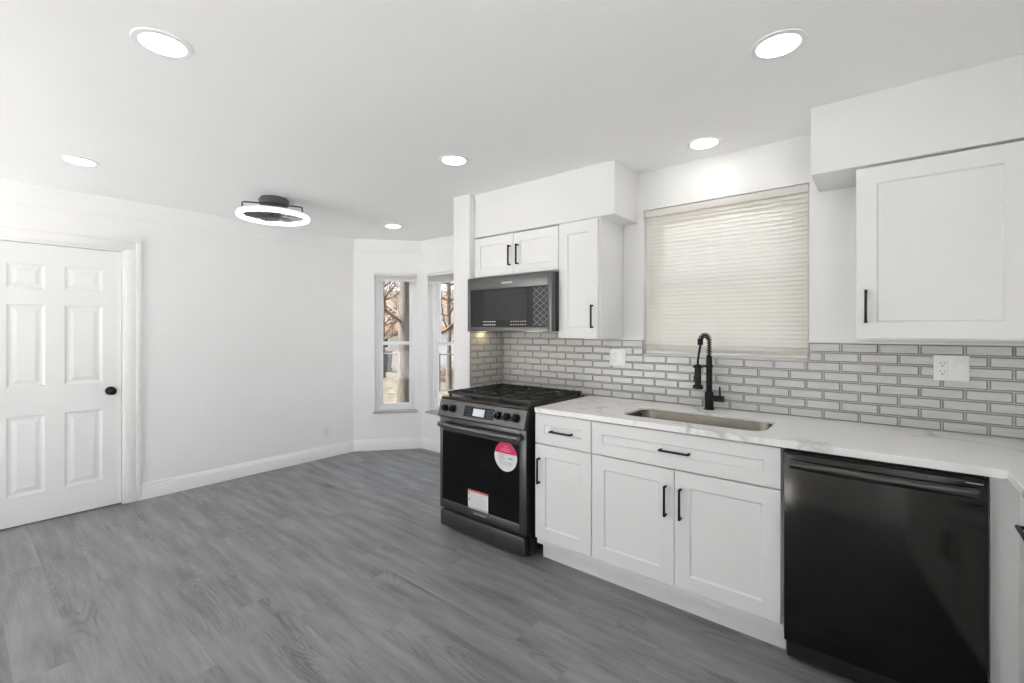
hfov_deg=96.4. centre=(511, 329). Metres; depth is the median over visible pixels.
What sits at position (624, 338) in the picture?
trim
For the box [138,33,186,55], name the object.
diffuser
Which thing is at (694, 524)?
base cabinet
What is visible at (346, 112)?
ceiling
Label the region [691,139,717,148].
diffuser
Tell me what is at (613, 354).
receptacle
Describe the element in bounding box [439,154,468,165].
recessed light
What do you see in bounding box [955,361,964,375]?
rocker switch
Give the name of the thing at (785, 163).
wall
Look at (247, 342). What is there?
wall
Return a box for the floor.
[0,448,988,682]
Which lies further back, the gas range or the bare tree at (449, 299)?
the bare tree at (449, 299)
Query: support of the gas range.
on the floor
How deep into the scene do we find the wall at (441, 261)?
5.35 m
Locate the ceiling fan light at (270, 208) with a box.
[235,195,309,225]
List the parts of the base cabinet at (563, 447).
handle, handle, drawer, door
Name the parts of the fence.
post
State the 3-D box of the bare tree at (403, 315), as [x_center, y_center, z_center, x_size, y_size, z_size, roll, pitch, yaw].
[-2.448,-2.064,9.042,5.468,8.224,6.321,0,0,-41]
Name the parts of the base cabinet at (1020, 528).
handle, drawer, door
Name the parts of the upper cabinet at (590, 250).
door, handle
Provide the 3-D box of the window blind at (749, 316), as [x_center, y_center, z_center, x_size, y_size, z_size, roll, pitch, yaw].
[1.236,-0.310,2.738,0.911,0.934,0.046,0,0,39]
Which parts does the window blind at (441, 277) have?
rail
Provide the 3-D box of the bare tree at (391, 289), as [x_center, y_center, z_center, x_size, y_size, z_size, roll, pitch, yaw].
[-5.544,-2.295,18.772,5.883,8.691,6.475,0,0,-2]
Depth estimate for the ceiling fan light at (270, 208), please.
3.55 m
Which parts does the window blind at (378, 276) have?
rail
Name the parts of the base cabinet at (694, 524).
door, handle, handle, handle, drawer, door, frame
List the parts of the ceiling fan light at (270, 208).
bracket arm, fan blade, fan blade, mounting plate, bracket arm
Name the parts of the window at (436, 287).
sill, frame, sash, sash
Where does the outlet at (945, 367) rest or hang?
attached to the tile backsplash at (878, 384)
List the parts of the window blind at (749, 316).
rail, ladder cord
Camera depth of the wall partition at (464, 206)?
3.53 m
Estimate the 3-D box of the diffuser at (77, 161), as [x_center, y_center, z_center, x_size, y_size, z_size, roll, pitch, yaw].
[-2.655,-1.030,2.812,0.140,0.006,0.140,0,0,39]
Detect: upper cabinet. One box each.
[475,226,558,277]
[559,217,622,338]
[856,140,1023,341]
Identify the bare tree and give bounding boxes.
[383,281,398,377]
[383,281,453,402]
[385,282,453,389]
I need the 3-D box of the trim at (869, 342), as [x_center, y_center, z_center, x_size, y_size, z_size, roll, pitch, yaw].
[2.081,0.064,2.009,1.312,0.010,0.010,0,0,39]
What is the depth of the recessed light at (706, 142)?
2.53 m
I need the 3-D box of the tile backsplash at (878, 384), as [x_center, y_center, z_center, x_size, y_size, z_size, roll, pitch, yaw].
[1.254,0.257,2.688,3.452,0.469,0.009,0,0,39]
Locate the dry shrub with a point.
(443, 379)
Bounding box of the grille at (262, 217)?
[241,211,303,223]
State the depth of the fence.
14.72 m
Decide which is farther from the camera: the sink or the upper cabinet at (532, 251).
the upper cabinet at (532, 251)
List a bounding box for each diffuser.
[64,158,94,165]
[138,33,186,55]
[386,225,399,227]
[443,156,464,164]
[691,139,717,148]
[756,34,800,56]
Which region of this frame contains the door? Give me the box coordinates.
[0,222,140,529]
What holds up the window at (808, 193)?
in the wall at (785, 163)
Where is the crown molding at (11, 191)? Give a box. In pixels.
[0,178,453,253]
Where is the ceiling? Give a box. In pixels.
[0,0,1023,240]
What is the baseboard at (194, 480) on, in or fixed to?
attached to the wall at (366, 424)
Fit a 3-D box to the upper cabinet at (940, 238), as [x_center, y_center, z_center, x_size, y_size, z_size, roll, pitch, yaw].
[2.049,-0.332,1.803,1.098,0.755,0.368,0,0,39]
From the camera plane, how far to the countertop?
1.98 m
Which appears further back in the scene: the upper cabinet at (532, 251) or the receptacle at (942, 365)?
the upper cabinet at (532, 251)
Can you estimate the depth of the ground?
15.45 m
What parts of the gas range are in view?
knob, knob, handle, control panel, storage drawer, oven door, knob, knob, knob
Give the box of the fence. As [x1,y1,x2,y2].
[383,353,453,390]
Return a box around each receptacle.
[611,352,615,361]
[937,360,947,375]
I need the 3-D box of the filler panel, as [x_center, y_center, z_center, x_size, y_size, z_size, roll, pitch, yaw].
[1.657,0.946,1.533,0.081,0.900,0.018,0,0,39]
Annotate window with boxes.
[373,276,417,413]
[425,283,453,414]
[649,193,808,358]
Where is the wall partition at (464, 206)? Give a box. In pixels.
[454,194,479,389]
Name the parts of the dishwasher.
handle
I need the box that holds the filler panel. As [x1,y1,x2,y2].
[989,477,1019,682]
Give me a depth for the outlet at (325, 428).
4.99 m
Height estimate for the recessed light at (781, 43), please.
0.008 m
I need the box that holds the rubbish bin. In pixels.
[385,350,392,371]
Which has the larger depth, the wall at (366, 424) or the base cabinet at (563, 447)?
the wall at (366, 424)
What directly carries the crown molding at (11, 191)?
attached to the wall
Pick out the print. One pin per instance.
(539, 293)
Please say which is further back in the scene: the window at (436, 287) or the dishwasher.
the window at (436, 287)
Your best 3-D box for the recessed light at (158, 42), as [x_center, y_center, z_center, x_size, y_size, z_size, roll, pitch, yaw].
[-1.265,-1.032,1.659,0.184,0.008,0.184,0,0,39]
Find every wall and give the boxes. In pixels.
[0,201,352,483]
[353,252,421,439]
[422,249,453,440]
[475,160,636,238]
[551,134,1023,647]
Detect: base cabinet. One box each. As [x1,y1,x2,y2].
[535,413,621,576]
[592,421,786,648]
[1015,494,1023,682]
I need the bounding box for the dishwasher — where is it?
[784,448,987,682]
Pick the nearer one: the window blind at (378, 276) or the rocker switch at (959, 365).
the rocker switch at (959, 365)
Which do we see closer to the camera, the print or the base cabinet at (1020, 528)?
the base cabinet at (1020, 528)
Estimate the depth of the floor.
2.32 m
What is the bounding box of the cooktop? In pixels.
[442,391,583,409]
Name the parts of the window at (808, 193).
sash, sash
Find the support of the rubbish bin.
on the ground
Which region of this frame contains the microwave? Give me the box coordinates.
[468,271,558,331]
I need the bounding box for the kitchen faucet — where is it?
[693,333,724,409]
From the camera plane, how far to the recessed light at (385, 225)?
4.56 m
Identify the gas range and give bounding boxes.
[437,383,583,555]
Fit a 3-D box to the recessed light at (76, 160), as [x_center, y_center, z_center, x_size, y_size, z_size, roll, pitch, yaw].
[-2.655,-1.032,2.812,0.184,0.008,0.184,0,0,39]
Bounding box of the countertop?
[535,395,1023,498]
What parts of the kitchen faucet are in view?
docking arm, lever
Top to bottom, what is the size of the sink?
0.222 m
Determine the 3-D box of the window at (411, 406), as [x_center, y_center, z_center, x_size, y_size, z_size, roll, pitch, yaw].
[-1.367,0.160,5.396,0.510,1.624,0.159,0,0,-11]
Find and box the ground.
[383,369,453,403]
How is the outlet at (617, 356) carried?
attached to the tile backsplash at (878, 384)
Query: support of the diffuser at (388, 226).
attached to the recessed light at (385, 225)
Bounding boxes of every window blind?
[375,273,416,280]
[428,271,453,283]
[645,184,808,358]
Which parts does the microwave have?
door glass, trim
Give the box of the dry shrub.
[440,357,453,381]
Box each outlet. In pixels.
[323,426,328,436]
[610,349,625,365]
[933,355,969,381]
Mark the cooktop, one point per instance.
(453, 398)
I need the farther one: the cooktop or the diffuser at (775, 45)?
the cooktop
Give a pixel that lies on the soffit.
(979, 106)
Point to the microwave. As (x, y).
(528, 302)
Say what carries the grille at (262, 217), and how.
attached to the ceiling fan light at (270, 208)
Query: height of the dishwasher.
0.895 m
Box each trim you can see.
[624,338,642,339]
[809,341,1023,345]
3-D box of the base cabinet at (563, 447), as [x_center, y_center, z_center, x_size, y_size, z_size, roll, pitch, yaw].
[0.482,0.947,2.875,0.384,0.900,0.675,0,0,39]
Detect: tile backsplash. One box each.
[470,332,502,389]
[503,332,1023,439]
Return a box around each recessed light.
[59,155,99,166]
[130,27,193,59]
[383,224,401,227]
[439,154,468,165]
[686,136,721,149]
[750,28,807,60]
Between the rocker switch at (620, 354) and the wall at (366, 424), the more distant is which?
the wall at (366, 424)
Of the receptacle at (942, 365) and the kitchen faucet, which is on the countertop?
the kitchen faucet
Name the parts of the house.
garage door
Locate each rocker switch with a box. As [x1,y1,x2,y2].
[619,353,622,362]
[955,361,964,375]
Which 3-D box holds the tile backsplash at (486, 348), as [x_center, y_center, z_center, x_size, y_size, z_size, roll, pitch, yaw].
[-0.199,0.257,3.631,0.009,0.469,0.381,0,0,39]
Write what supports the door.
in the wall at (247, 342)
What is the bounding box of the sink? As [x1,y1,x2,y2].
[626,409,772,438]
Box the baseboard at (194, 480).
[141,437,439,499]
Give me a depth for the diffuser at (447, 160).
2.78 m
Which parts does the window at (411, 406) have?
sill, sash, sash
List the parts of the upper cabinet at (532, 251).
door, handle, handle, door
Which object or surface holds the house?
on the ground
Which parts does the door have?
knob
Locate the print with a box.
[533,287,546,324]
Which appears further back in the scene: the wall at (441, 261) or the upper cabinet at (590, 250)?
the wall at (441, 261)
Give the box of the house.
[385,290,453,369]
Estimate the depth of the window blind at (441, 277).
5.21 m

